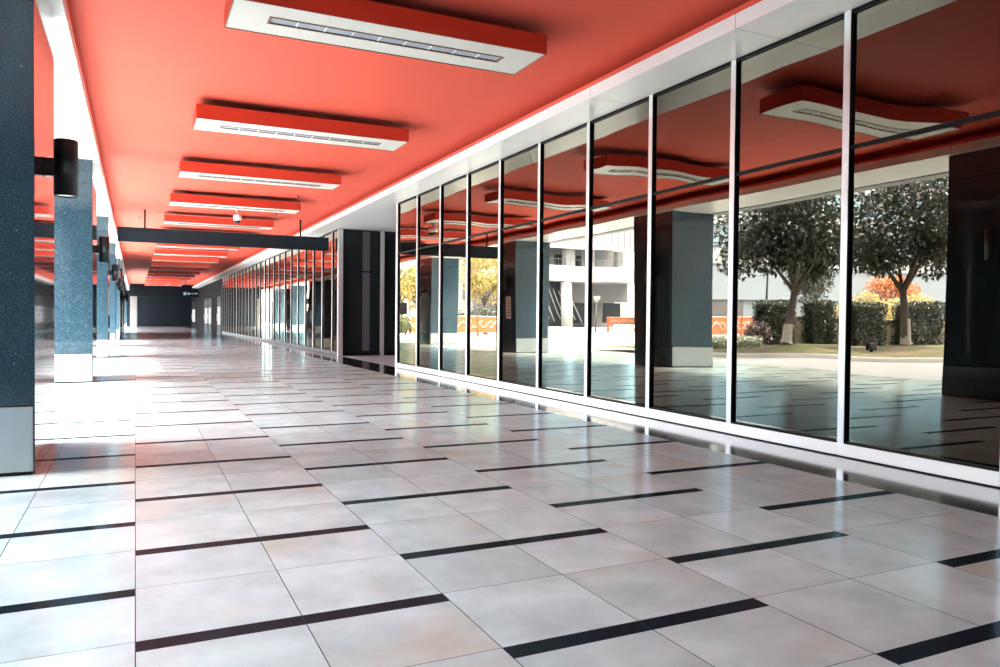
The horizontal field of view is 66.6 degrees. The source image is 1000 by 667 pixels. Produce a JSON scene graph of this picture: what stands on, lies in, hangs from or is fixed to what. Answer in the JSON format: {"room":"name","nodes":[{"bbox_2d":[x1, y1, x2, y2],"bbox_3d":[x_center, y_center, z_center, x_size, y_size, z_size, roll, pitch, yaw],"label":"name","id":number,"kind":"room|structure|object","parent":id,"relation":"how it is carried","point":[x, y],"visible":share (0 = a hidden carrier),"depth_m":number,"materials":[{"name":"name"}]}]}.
{"room":"covered outdoor walkway","nodes":[
{"label":"covered outdoor walkway","id":0,"kind":"room"},
{"bbox_2d":[49,0,128,289],"bbox_3d":[-21.496,-4.051,41.732,1.430,0.150,106.000,0,1,-26],"label":"beam","id":1,"kind":"structure","parent":0,"point":[72,114],"depth_m":10.95,"materials":[{"name":"white paint"}]},
{"bbox_2d":[127,287,190,326],"bbox_3d":[-41.382,-3.207,91.175,8.630,4.720,0.300,0,1,-26],"label":"wall","id":2,"kind":"structure","parent":0,"point":[151,311],"depth_m":91.43,"materials":[{"name":"black paint"}]},
{"bbox_2d":[130,283,197,296],"bbox_3d":[-35.570,-4.551,80.674,6.630,1.320,0.400,0,1,-26],"label":"trim","id":3,"kind":"structure","parent":0,"point":[135,289],"depth_m":80.28,"materials":[{"name":"black metal"}]},
{"bbox_2d":[183,291,197,295],"bbox_3d":[-33.184,-4.266,81.537,1.520,0.500,0.100,0,1,-26],"label":"sign","id":4,"kind":"object","parent":3,"relation":"attached to","point":[185,293],"visible":1,"depth_m":81.50,"materials":[{"name":"plastic"}]},
{"bbox_2d":[191,279,221,332],"bbox_3d":[-29.594,-2.585,76.226,0.300,4.270,36.871,0,1,-26],"label":"wall","id":5,"kind":"structure","parent":0,"point":[212,290],"depth_m":71.56,"materials":[{"name":"grey paint"}]},
{"bbox_2d":[192,302,195,326],"bbox_3d":[-35.476,-2.187,88.041,0.110,2.890,5.100,0,1,-26],"label":"door","id":6,"kind":"structure","parent":5,"relation":"in","point":[193,303],"depth_m":87.48,"materials":[{"name":"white glass"}]},
{"bbox_2d":[204,299,207,329],"bbox_3d":[-28.105,-1.822,72.671,0.110,2.890,3.600,0,1,-26],"label":"door","id":7,"kind":"structure","parent":5,"relation":"in","point":[206,300],"depth_m":72.20,"materials":[{"name":"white glass"}]},
{"bbox_2d":[208,298,211,330],"bbox_3d":[-26.354,-1.735,69.020,0.110,2.890,3.100,0,1,-26],"label":"door","id":8,"kind":"structure","parent":5,"relation":"in","point":[210,299],"depth_m":68.38,"materials":[{"name":"white glass"}]},
{"bbox_2d":[216,296,220,331],"bbox_3d":[-22.744,-1.556,61.493,0.110,2.890,2.800,0,1,-26],"label":"door","id":9,"kind":"structure","parent":5,"relation":"in","point":[218,317],"depth_m":61.65,"materials":[{"name":"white glass"}]},
{"bbox_2d":[342,355,394,366],"bbox_3d":[-2.614,0.894,23.477,3.210,0.152,6.350,0,1,-26],"label":"floor","id":10,"kind":"structure","parent":0,"point":[389,360],"depth_m":24.04,"materials":[{"name":"grey tile"}]},
{"bbox_2d":[380,231,384,354],"bbox_3d":[-4.075,-1.383,26.234,0.140,4.268,0.120,0,1,-26],"label":"trim","id":11,"kind":"structure","parent":10,"relation":"on","point":[382,233],"depth_m":26.18,"materials":[{"name":"silver metal"}]},
{"bbox_2d":[343,229,379,355],"bbox_3d":[-4.725,-1.383,25.922,1.300,4.268,0.120,0,1,-26],"label":"door","id":12,"kind":"structure","parent":11,"relation":"attached to","point":[361,248],"depth_m":25.93,"materials":[{"name":"black metal"}]},
{"bbox_2d":[384,232,395,354],"bbox_3d":[-3.359,-1.383,26.577,1.450,4.268,0.120,0,1,-26],"label":"door","id":13,"kind":"structure","parent":11,"relation":"attached to","point":[390,237],"depth_m":26.36,"materials":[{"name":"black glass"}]},
{"bbox_2d":[68,0,749,286],"bbox_3d":[-18.089,-4.377,43.358,7.020,0.100,106.000,0,1,-26],"label":"ceiling","id":14,"kind":"structure","parent":0,"point":[147,65],"depth_m":11.06,"materials":[{"name":"red paint"}]},
{"bbox_2d":[66,0,129,288],"bbox_3d":[-21.069,-4.277,41.931,0.512,0.300,106.000,0,1,-26],"label":"trim","id":15,"kind":"structure","parent":14,"relation":"attached to","point":[67,1],"depth_m":10.53,"materials":[{"name":"red paint"}]},
{"bbox_2d":[145,284,181,285],"bbox_3d":[-33.502,-4.927,75.656,3.360,0.334,0.830,0,1,-26],"label":"box","id":16,"kind":"object","parent":14,"relation":"hanging from","point":[145,284],"visible":0.76,"depth_m":75.50,"materials":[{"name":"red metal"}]},
{"bbox_2d":[145,281,183,284],"bbox_3d":[-31.483,-4.827,71.446,3.360,0.334,0.830,0,1,-26],"label":"box","id":17,"kind":"object","parent":14,"relation":"hanging from","point":[145,281],"visible":0.77,"depth_m":71.08,"materials":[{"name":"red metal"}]},
{"bbox_2d":[146,279,187,282],"bbox_3d":[-29.464,-4.727,67.236,3.360,0.334,0.830,0,1,-26],"label":"ceiling light","id":18,"kind":"object","parent":14,"relation":"hanging from","point":[147,280],"visible":0.85,"depth_m":66.90,"materials":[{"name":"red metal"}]},
{"bbox_2d":[146,276,190,279],"bbox_3d":[-27.445,-4.627,63.026,3.360,0.334,0.830,0,1,-26],"label":"ceiling light","id":19,"kind":"object","parent":14,"relation":"hanging from","point":[154,278],"visible":0.81,"depth_m":62.76,"materials":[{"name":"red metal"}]},
{"bbox_2d":[147,273,194,277],"bbox_3d":[-25.426,-4.527,58.816,3.360,0.334,0.830,0,1,-26],"label":"ceiling light","id":20,"kind":"object","parent":14,"relation":"hanging from","point":[148,275],"visible":0.84,"depth_m":58.42,"materials":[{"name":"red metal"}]},
{"bbox_2d":[148,270,199,274],"bbox_3d":[-23.407,-4.427,54.607,3.360,0.334,0.830,0,1,-26],"label":"ceiling light","id":21,"kind":"object","parent":14,"relation":"hanging from","point":[149,271],"visible":0.84,"depth_m":54.24,"materials":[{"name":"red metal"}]},
{"bbox_2d":[149,266,204,271],"bbox_3d":[-21.388,-4.327,50.397,3.360,0.334,0.830,0,1,-26],"label":"ceiling light","id":22,"kind":"object","parent":14,"relation":"hanging from","point":[160,268],"visible":0.94,"depth_m":50.12,"materials":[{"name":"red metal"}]},
{"bbox_2d":[151,262,210,267],"bbox_3d":[-19.369,-4.227,46.187,3.360,0.334,0.830,0,1,-26],"label":"ceiling light","id":23,"kind":"object","parent":14,"relation":"hanging from","point":[166,264],"visible":0.95,"depth_m":45.92,"materials":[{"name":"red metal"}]},
{"bbox_2d":[152,255,218,262],"bbox_3d":[-17.349,-4.127,41.977,3.360,0.334,0.830,0,1,-26],"label":"ceiling light","id":24,"kind":"object","parent":14,"relation":"hanging from","point":[154,258],"visible":0.99,"depth_m":41.69,"materials":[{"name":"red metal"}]},
{"bbox_2d":[154,248,227,257],"bbox_3d":[-15.331,-4.027,37.767,3.360,0.334,0.830,0,1,-26],"label":"ceiling light","id":25,"kind":"object","parent":14,"relation":"hanging from","point":[156,251],"visible":0.98,"depth_m":37.47,"materials":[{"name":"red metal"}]},
{"bbox_2d":[156,243,238,250],"bbox_3d":[-13.311,-3.926,33.558,3.360,0.334,0.830,0,1,-26],"label":"ceiling light","id":26,"kind":"object","parent":14,"relation":"hanging from","point":[157,244],"visible":0.66,"depth_m":33.32,"materials":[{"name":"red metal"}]},
{"bbox_2d":[163,212,273,229],"bbox_3d":[-9.273,-3.726,25.138,3.360,0.334,0.830,0,1,-26],"label":"ceiling light","id":27,"kind":"object","parent":14,"relation":"hanging from","point":[177,219],"visible":1,"depth_m":24.84,"materials":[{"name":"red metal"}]},
{"bbox_2d":[117,210,328,250],"bbox_3d":[-8.891,-3.371,24.942,6.530,1.030,0.120,0,1,-26],"label":"sign","id":28,"kind":"object","parent":14,"relation":"hanging from","point":[124,234],"visible":1,"depth_m":24.77,"materials":[{"name":"metal"}]},
{"bbox_2d":[169,191,300,213],"bbox_3d":[-7.285,-3.628,20.991,3.360,0.334,0.830,0,1,-26],"label":"ceiling light","id":29,"kind":"object","parent":14,"relation":"hanging from","point":[184,200],"visible":1,"depth_m":20.73,"materials":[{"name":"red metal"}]},
{"bbox_2d":[186,204,275,210],"bbox_3d":[-7.286,-3.484,20.994,2.540,0.022,0.162,0,1,-26],"label":"diffuser","id":30,"kind":"object","parent":29,"relation":"attached to","point":[186,204],"depth_m":20.92,"materials":[{"name":"white metal"}]},
{"bbox_2d":[233,210,241,223],"bbox_3d":[-8.252,-3.658,23.910,0.260,0.405,0.260,0,1,-26],"label":"dome camera","id":31,"kind":"object","parent":14,"relation":"attached to","point":[237,218],"visible":1,"depth_m":23.83,"materials":[{"name":"paint"}]},
{"bbox_2d":[178,158,340,189],"bbox_3d":[-5.270,-3.528,16.791,3.360,0.334,0.830,0,1,-26],"label":"ceiling light","id":32,"kind":"object","parent":14,"relation":"hanging from","point":[186,169],"visible":1,"depth_m":16.52,"materials":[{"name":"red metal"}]},
{"bbox_2d":[203,176,317,185],"bbox_3d":[-5.271,-3.384,16.793,2.540,0.022,0.162,0,1,-26],"label":"diffuser","id":33,"kind":"object","parent":32,"relation":"attached to","point":[219,177],"depth_m":16.77,"materials":[{"name":"white metal"}]},
{"bbox_2d":[193,102,408,151],"bbox_3d":[-3.242,-3.427,12.563,3.360,0.334,0.830,0,1,-26],"label":"ceiling light","id":34,"kind":"object","parent":14,"relation":"hanging from","point":[209,118],"visible":1,"depth_m":12.30,"materials":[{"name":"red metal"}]},
{"bbox_2d":[222,126,378,144],"bbox_3d":[-3.244,-3.283,12.566,2.540,0.022,0.162,0,1,-26],"label":"diffuser","id":35,"kind":"object","parent":34,"relation":"attached to","point":[223,127],"depth_m":12.54,"materials":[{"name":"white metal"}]},
{"bbox_2d":[224,0,546,74],"bbox_3d":[-1.163,-3.324,8.227,3.360,0.334,0.830,0,1,-26],"label":"ceiling light","id":36,"kind":"object","parent":14,"relation":"hanging from","point":[364,25],"visible":1,"depth_m":8.06,"materials":[{"name":"red paint"}]},
{"bbox_2d":[271,18,498,60],"bbox_3d":[-1.164,-3.180,8.230,2.540,0.022,0.162,0,1,-26],"label":"diffuser","id":37,"kind":"object","parent":36,"relation":"attached to","point":[284,22],"depth_m":8.17,"materials":[{"name":"white metal"}]},
{"bbox_2d":[192,0,761,286],"bbox_3d":[-15.111,-4.278,44.789,0.512,0.300,106.000,0,1,-26],"label":"trim","id":38,"kind":"structure","parent":14,"relation":"attached to","point":[751,2],"depth_m":10.39,"materials":[{"name":"red paint"}]},
{"bbox_2d":[0,326,999,666],"bbox_3d":[-19.436,0.392,42.826,10.390,0.200,106.000,0,1,-26],"label":"floor","id":39,"kind":"structure","parent":0,"point":[210,498],"depth_m":4.60,"materials":[{"name":"tile"}]},
{"bbox_2d":[0,0,54,476],"bbox_3d":[-4.774,-1.006,6.592,1.437,4.268,1.719,0,1,-26],"label":"granite column","id":40,"kind":"structure","parent":39,"relation":"on","point":[27,337],"depth_m":6.12,"materials":[{"name":"stone"}]},
{"bbox_2d":[44,138,77,197],"bbox_3d":[-3.958,-1.492,6.863,0.267,0.506,0.196,0,1,-26],"label":"wall lamp","id":41,"kind":"object","parent":40,"relation":"attached to","point":[63,167],"visible":1,"depth_m":6.79,"materials":[{"name":"black metal"}]},
{"bbox_2d":[54,159,96,383],"bbox_3d":[-8.829,-1.207,15.047,1.437,4.268,1.719,0,1,-26],"label":"granite column","id":42,"kind":"structure","parent":39,"relation":"on","point":[75,219],"depth_m":14.49,"materials":[{"name":"blue stone"}]},
{"bbox_2d":[95,236,109,261],"bbox_3d":[-8.013,-1.694,15.319,0.267,0.506,0.196,0,1,-26],"label":"wall lamp","id":43,"kind":"object","parent":42,"relation":"attached to","point":[103,249],"visible":1,"depth_m":15.25,"materials":[{"name":"black metal"}]},
{"bbox_2d":[97,216,109,357],"bbox_3d":[-12.850,-1.406,23.431,1.437,4.268,1.719,0,1,-26],"label":"granite column","id":44,"kind":"structure","parent":39,"relation":"on","point":[103,224],"depth_m":22.93,"materials":[{"name":"blue stone"}]},
{"bbox_2d":[109,264,118,280],"bbox_3d":[-12.034,-1.893,23.702,0.267,0.506,0.196,0,1,-26],"label":"wall lamp","id":45,"kind":"object","parent":44,"relation":"attached to","point":[114,272],"visible":1,"depth_m":23.63,"materials":[{"name":"black metal"}]},
{"bbox_2d":[110,243,115,346],"bbox_3d":[-16.892,-1.606,31.860,1.437,4.268,1.719,0,1,-26],"label":"granite column","id":46,"kind":"structure","parent":39,"relation":"on","point":[112,245],"depth_m":31.37,"materials":[{"name":"blue stone"}]},
{"bbox_2d":[116,278,122,289],"bbox_3d":[-16.076,-2.093,32.131,0.267,0.506,0.196,0,1,-26],"label":"wall lamp","id":47,"kind":"object","parent":46,"relation":"attached to","point":[119,283],"visible":0.88,"depth_m":32.06,"materials":[{"name":"black metal"}]},
{"bbox_2d":[116,258,119,339],"bbox_3d":[-20.913,-1.806,40.243,1.437,4.268,1.719,0,1,-26],"label":"granite column","id":48,"kind":"structure","parent":39,"relation":"on","point":[117,259],"depth_m":39.77,"materials":[{"name":"blue stone"}]},
{"bbox_2d":[120,286,125,294],"bbox_3d":[-20.097,-2.293,40.514,0.267,0.506,0.196,0,1,-26],"label":"wall lamp","id":49,"kind":"object","parent":48,"relation":"attached to","point":[123,292],"visible":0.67,"depth_m":40.47,"materials":[{"name":"black metal"}]},
{"bbox_2d":[120,268,122,335],"bbox_3d":[-24.955,-2.006,48.672,1.437,4.268,1.719,0,1,-26],"label":"granite column","id":50,"kind":"structure","parent":39,"relation":"on","point":[121,269],"depth_m":48.20,"materials":[{"name":"blue stone"}]},
{"bbox_2d":[123,275,124,332],"bbox_3d":[-28.998,-2.207,57.100,1.437,4.268,1.719,0,1,-26],"label":"granite column","id":51,"kind":"structure","parent":39,"relation":"on","point":[123,275],"depth_m":56.66,"materials":[{"name":"blue stone"}]},
{"bbox_2d":[125,281,125,330],"bbox_3d":[-33.019,-2.406,65.484,1.437,4.268,1.719,0,1,-26],"label":"granite column","id":52,"kind":"structure","parent":39,"relation":"on","point":[125,281],"depth_m":65.04,"materials":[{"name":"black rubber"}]},
{"bbox_2d":[126,285,126,328],"bbox_3d":[-37.061,-2.606,73.912,1.437,4.268,1.719,0,1,-26],"label":"granite column","id":53,"kind":"structure","parent":39,"relation":"on","point":[126,285],"depth_m":73.47,"materials":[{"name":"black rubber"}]},
{"bbox_2d":[130,296,136,327],"bbox_3d":[-38.304,-2.242,79.495,0.670,3.300,0.460,0,1,-26],"label":"trim","id":54,"kind":"structure","parent":39,"relation":"on","point":[133,299],"depth_m":79.30,"materials":[{"name":"grey paint"}]},
{"bbox_2d":[222,278,223,332],"bbox_3d":[-21.378,-2.172,58.875,0.110,4.268,1.533,0,1,-26],"label":"window","id":55,"kind":"structure","parent":39,"relation":"on","point":[222,278],"depth_m":59.12,"materials":[{"name":"glass"}]},
{"bbox_2d":[224,277,225,332],"bbox_3d":[-20.715,-2.139,57.493,0.110,4.268,1.533,0,1,-26],"label":"window","id":56,"kind":"structure","parent":39,"relation":"on","point":[224,277],"depth_m":57.80,"materials":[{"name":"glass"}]},
{"bbox_2d":[226,276,228,333],"bbox_3d":[-20.052,-2.106,56.112,0.110,4.268,1.533,0,1,-26],"label":"window","id":57,"kind":"structure","parent":39,"relation":"on","point":[227,277],"depth_m":56.41,"materials":[{"name":"glass"}]},
{"bbox_2d":[229,275,230,333],"bbox_3d":[-19.389,-2.073,54.730,0.110,4.268,1.533,0,1,-26],"label":"window","id":58,"kind":"structure","parent":39,"relation":"on","point":[229,275],"depth_m":54.76,"materials":[{"name":"glass"}]},
{"bbox_2d":[231,273,233,334],"bbox_3d":[-18.726,-2.041,53.348,0.110,4.268,1.533,0,1,-26],"label":"window","id":59,"kind":"structure","parent":39,"relation":"on","point":[232,275],"depth_m":53.51,"materials":[{"name":"glass"}]},
{"bbox_2d":[233,273,235,334],"bbox_3d":[-18.064,-2.008,51.966,0.110,4.268,1.533,0,1,-26],"label":"window","id":60,"kind":"structure","parent":39,"relation":"on","point":[234,300],"depth_m":52.44,"materials":[{"name":"glass"}]},
{"bbox_2d":[236,271,238,335],"bbox_3d":[-17.401,-1.975,50.584,0.110,4.268,1.533,0,1,-26],"label":"window","id":61,"kind":"structure","parent":39,"relation":"on","point":[237,273],"depth_m":50.89,"materials":[{"name":"glass"}]},
{"bbox_2d":[239,270,241,336],"bbox_3d":[-16.738,-1.942,49.202,0.110,4.268,1.533,0,1,-26],"label":"window","id":62,"kind":"structure","parent":39,"relation":"on","point":[240,271],"depth_m":49.44,"materials":[{"name":"glass"}]},
{"bbox_2d":[242,269,244,336],"bbox_3d":[-16.075,-1.909,47.820,0.110,4.268,1.533,0,1,-26],"label":"window","id":63,"kind":"structure","parent":39,"relation":"on","point":[243,270],"depth_m":48.08,"materials":[{"name":"glass"}]},
{"bbox_2d":[245,267,247,337],"bbox_3d":[-15.412,-1.876,46.438,0.110,4.268,1.533,0,1,-26],"label":"window","id":64,"kind":"structure","parent":39,"relation":"on","point":[246,269],"depth_m":46.78,"materials":[{"name":"glass"}]},
{"bbox_2d":[248,266,251,338],"bbox_3d":[-14.750,-1.843,45.056,0.110,4.268,1.533,0,1,-26],"label":"window","id":65,"kind":"structure","parent":39,"relation":"on","point":[250,267],"depth_m":45.16,"materials":[{"name":"glass"}]},
{"bbox_2d":[252,264,255,338],"bbox_3d":[-14.087,-1.810,43.674,0.110,4.268,1.533,0,1,-26],"label":"window","id":66,"kind":"structure","parent":39,"relation":"on","point":[254,265],"depth_m":43.66,"materials":[{"name":"glass"}]},
{"bbox_2d":[256,262,259,339],"bbox_3d":[-13.424,-1.778,42.292,0.110,4.268,1.533,0,1,-26],"label":"window","id":67,"kind":"structure","parent":39,"relation":"on","point":[257,264],"depth_m":42.23,"materials":[{"name":"glass"}]},
{"bbox_2d":[260,261,263,340],"bbox_3d":[-12.761,-1.745,40.910,0.110,4.268,1.533,0,1,-26],"label":"window","id":68,"kind":"structure","parent":39,"relation":"on","point":[261,262],"depth_m":40.90,"materials":[{"name":"glass"}]},
{"bbox_2d":[264,258,268,341],"bbox_3d":[-12.099,-1.712,39.528,0.110,4.268,1.533,0,1,-26],"label":"window","id":69,"kind":"structure","parent":39,"relation":"on","point":[266,262],"depth_m":39.66,"materials":[{"name":"glass"}]},
{"bbox_2d":[268,256,273,342],"bbox_3d":[-11.436,-1.679,38.147,0.110,4.268,1.533,0,1,-26],"label":"window","id":70,"kind":"structure","parent":39,"relation":"on","point":[271,260],"depth_m":38.47,"materials":[{"name":"glass"}]},
{"bbox_2d":[273,254,278,343],"bbox_3d":[-10.773,-1.646,36.764,0.110,4.268,1.533,0,1,-26],"label":"window","id":71,"kind":"structure","parent":39,"relation":"on","point":[276,258],"depth_m":36.85,"materials":[{"name":"glass"}]},
{"bbox_2d":[279,252,284,344],"bbox_3d":[-10.110,-1.613,35.383,0.110,4.268,1.533,0,1,-26],"label":"window","id":72,"kind":"structure","parent":39,"relation":"on","point":[281,255],"depth_m":35.58,"materials":[{"name":"glass"}]},
{"bbox_2d":[284,249,290,345],"bbox_3d":[-9.447,-1.580,34.001,0.110,4.268,1.533,0,1,-26],"label":"window","id":73,"kind":"structure","parent":39,"relation":"on","point":[287,273],"depth_m":34.18,"materials":[{"name":"glass"}]},
{"bbox_2d":[290,250,297,347],"bbox_3d":[-8.785,-1.548,32.619,0.110,4.268,1.533,0,1,-26],"label":"window","id":74,"kind":"structure","parent":39,"relation":"on","point":[293,325],"depth_m":32.88,"materials":[{"name":"glass"}]},
{"bbox_2d":[297,250,304,348],"bbox_3d":[-8.122,-1.515,31.237,0.110,4.268,1.533,0,1,-26],"label":"window","id":75,"kind":"structure","parent":39,"relation":"on","point":[301,253],"depth_m":31.40,"materials":[{"name":"glass"}]},
{"bbox_2d":[304,250,312,350],"bbox_3d":[-7.459,-1.482,29.855,0.110,4.268,1.533,0,1,-26],"label":"window","id":76,"kind":"structure","parent":39,"relation":"on","point":[308,338],"depth_m":30.03,"materials":[{"name":"glass"}]},
{"bbox_2d":[312,236,321,352],"bbox_3d":[-6.796,-1.449,28.473,0.110,4.268,1.533,0,1,-26],"label":"window","id":77,"kind":"structure","parent":39,"relation":"on","point":[317,255],"depth_m":28.56,"materials":[{"name":"glass"}]},
{"bbox_2d":[321,232,331,354],"bbox_3d":[-6.126,-1.416,27.074,0.110,4.268,1.570,0,1,-26],"label":"window","id":78,"kind":"structure","parent":39,"relation":"on","point":[326,301],"depth_m":27.21,"materials":[{"name":"glass"}]},
{"bbox_2d":[331,229,337,355],"bbox_3d":[-5.603,-1.390,25.984,0.110,4.268,0.850,0,1,-26],"label":"window","id":79,"kind":"structure","parent":39,"relation":"on","point":[335,232],"depth_m":26.12,"materials":[{"name":"glass"}]},
{"bbox_2d":[337,228,342,355],"bbox_3d":[-5.372,-1.379,25.556,0.165,4.268,0.120,0,1,-26],"label":"trim","id":80,"kind":"structure","parent":39,"relation":"on","point":[340,231],"depth_m":25.51,"materials":[{"name":"silver metal"}]},
{"bbox_2d":[395,204,396,367],"bbox_3d":[-2.660,-1.244,19.860,0.120,4.268,0.080,0,1,-26],"label":"trim","id":81,"kind":"structure","parent":39,"relation":"on","point":[396,204],"depth_m":19.86,"materials":[{"name":"silver metal"}]},
{"bbox_2d":[396,195,416,370],"bbox_3d":[-2.317,-1.227,19.132,0.110,4.268,1.537,0,1,-26],"label":"window","id":82,"kind":"structure","parent":39,"relation":"on","point":[406,209],"depth_m":19.18,"materials":[{"name":"glass"}]},
{"bbox_2d":[415,185,439,375],"bbox_3d":[-1.652,-1.194,17.747,0.110,4.268,1.537,0,1,-26],"label":"window","id":83,"kind":"structure","parent":39,"relation":"on","point":[427,220],"depth_m":17.81,"materials":[{"name":"glass"}]},
{"bbox_2d":[438,174,466,380],"bbox_3d":[-0.988,-1.161,16.361,0.110,4.268,1.537,0,1,-26],"label":"window","id":84,"kind":"structure","parent":39,"relation":"on","point":[452,203],"depth_m":16.41,"materials":[{"name":"glass"}]},
{"bbox_2d":[465,160,498,387],"bbox_3d":[-0.323,-1.128,14.976,0.110,4.268,1.537,0,1,-26],"label":"window","id":85,"kind":"structure","parent":39,"relation":"on","point":[482,194],"depth_m":15.03,"materials":[{"name":"glass"}]},
{"bbox_2d":[497,144,537,395],"bbox_3d":[0.342,-1.095,13.590,0.110,4.268,1.537,0,1,-26],"label":"window","id":86,"kind":"structure","parent":39,"relation":"on","point":[518,172],"depth_m":13.61,"materials":[{"name":"glass"}]},
{"bbox_2d":[536,123,586,404],"bbox_3d":[1.006,-1.062,12.204,0.110,4.268,1.537,0,1,-26],"label":"window","id":87,"kind":"structure","parent":39,"relation":"on","point":[562,158],"depth_m":12.18,"materials":[{"name":"glass"}]},
{"bbox_2d":[584,96,648,416],"bbox_3d":[1.671,-1.029,10.819,0.110,4.268,1.537,0,1,-26],"label":"window","id":88,"kind":"structure","parent":39,"relation":"on","point":[617,140],"depth_m":10.79,"materials":[{"name":"glass"}]},
{"bbox_2d":[645,61,730,432],"bbox_3d":[2.335,-0.996,9.433,0.110,4.268,1.537,0,1,-26],"label":"window","id":89,"kind":"structure","parent":39,"relation":"on","point":[689,151],"depth_m":9.37,"materials":[{"name":"glass"}]},
{"bbox_2d":[726,12,844,455],"bbox_3d":[3.000,-0.963,8.048,0.110,4.268,1.537,0,1,-26],"label":"window","id":90,"kind":"structure","parent":39,"relation":"on","point":[786,116],"depth_m":7.99,"materials":[{"name":"glass"}]},
{"bbox_2d":[837,0,999,487],"bbox_3d":[3.664,-0.930,6.662,0.110,4.268,1.537,0,1,-26],"label":"window","id":91,"kind":"structure","parent":39,"relation":"on","point":[919,356],"depth_m":6.61,"materials":[{"name":"glass"}]},
{"bbox_2d":[192,0,871,287],"bbox_3d":[-13.575,-4.053,45.531,3.900,0.150,106.000,0,1,-26],"label":"beam","id":92,"kind":"structure","parent":0,"point":[764,23],"depth_m":10.10,"materials":[{"name":"white paint"}]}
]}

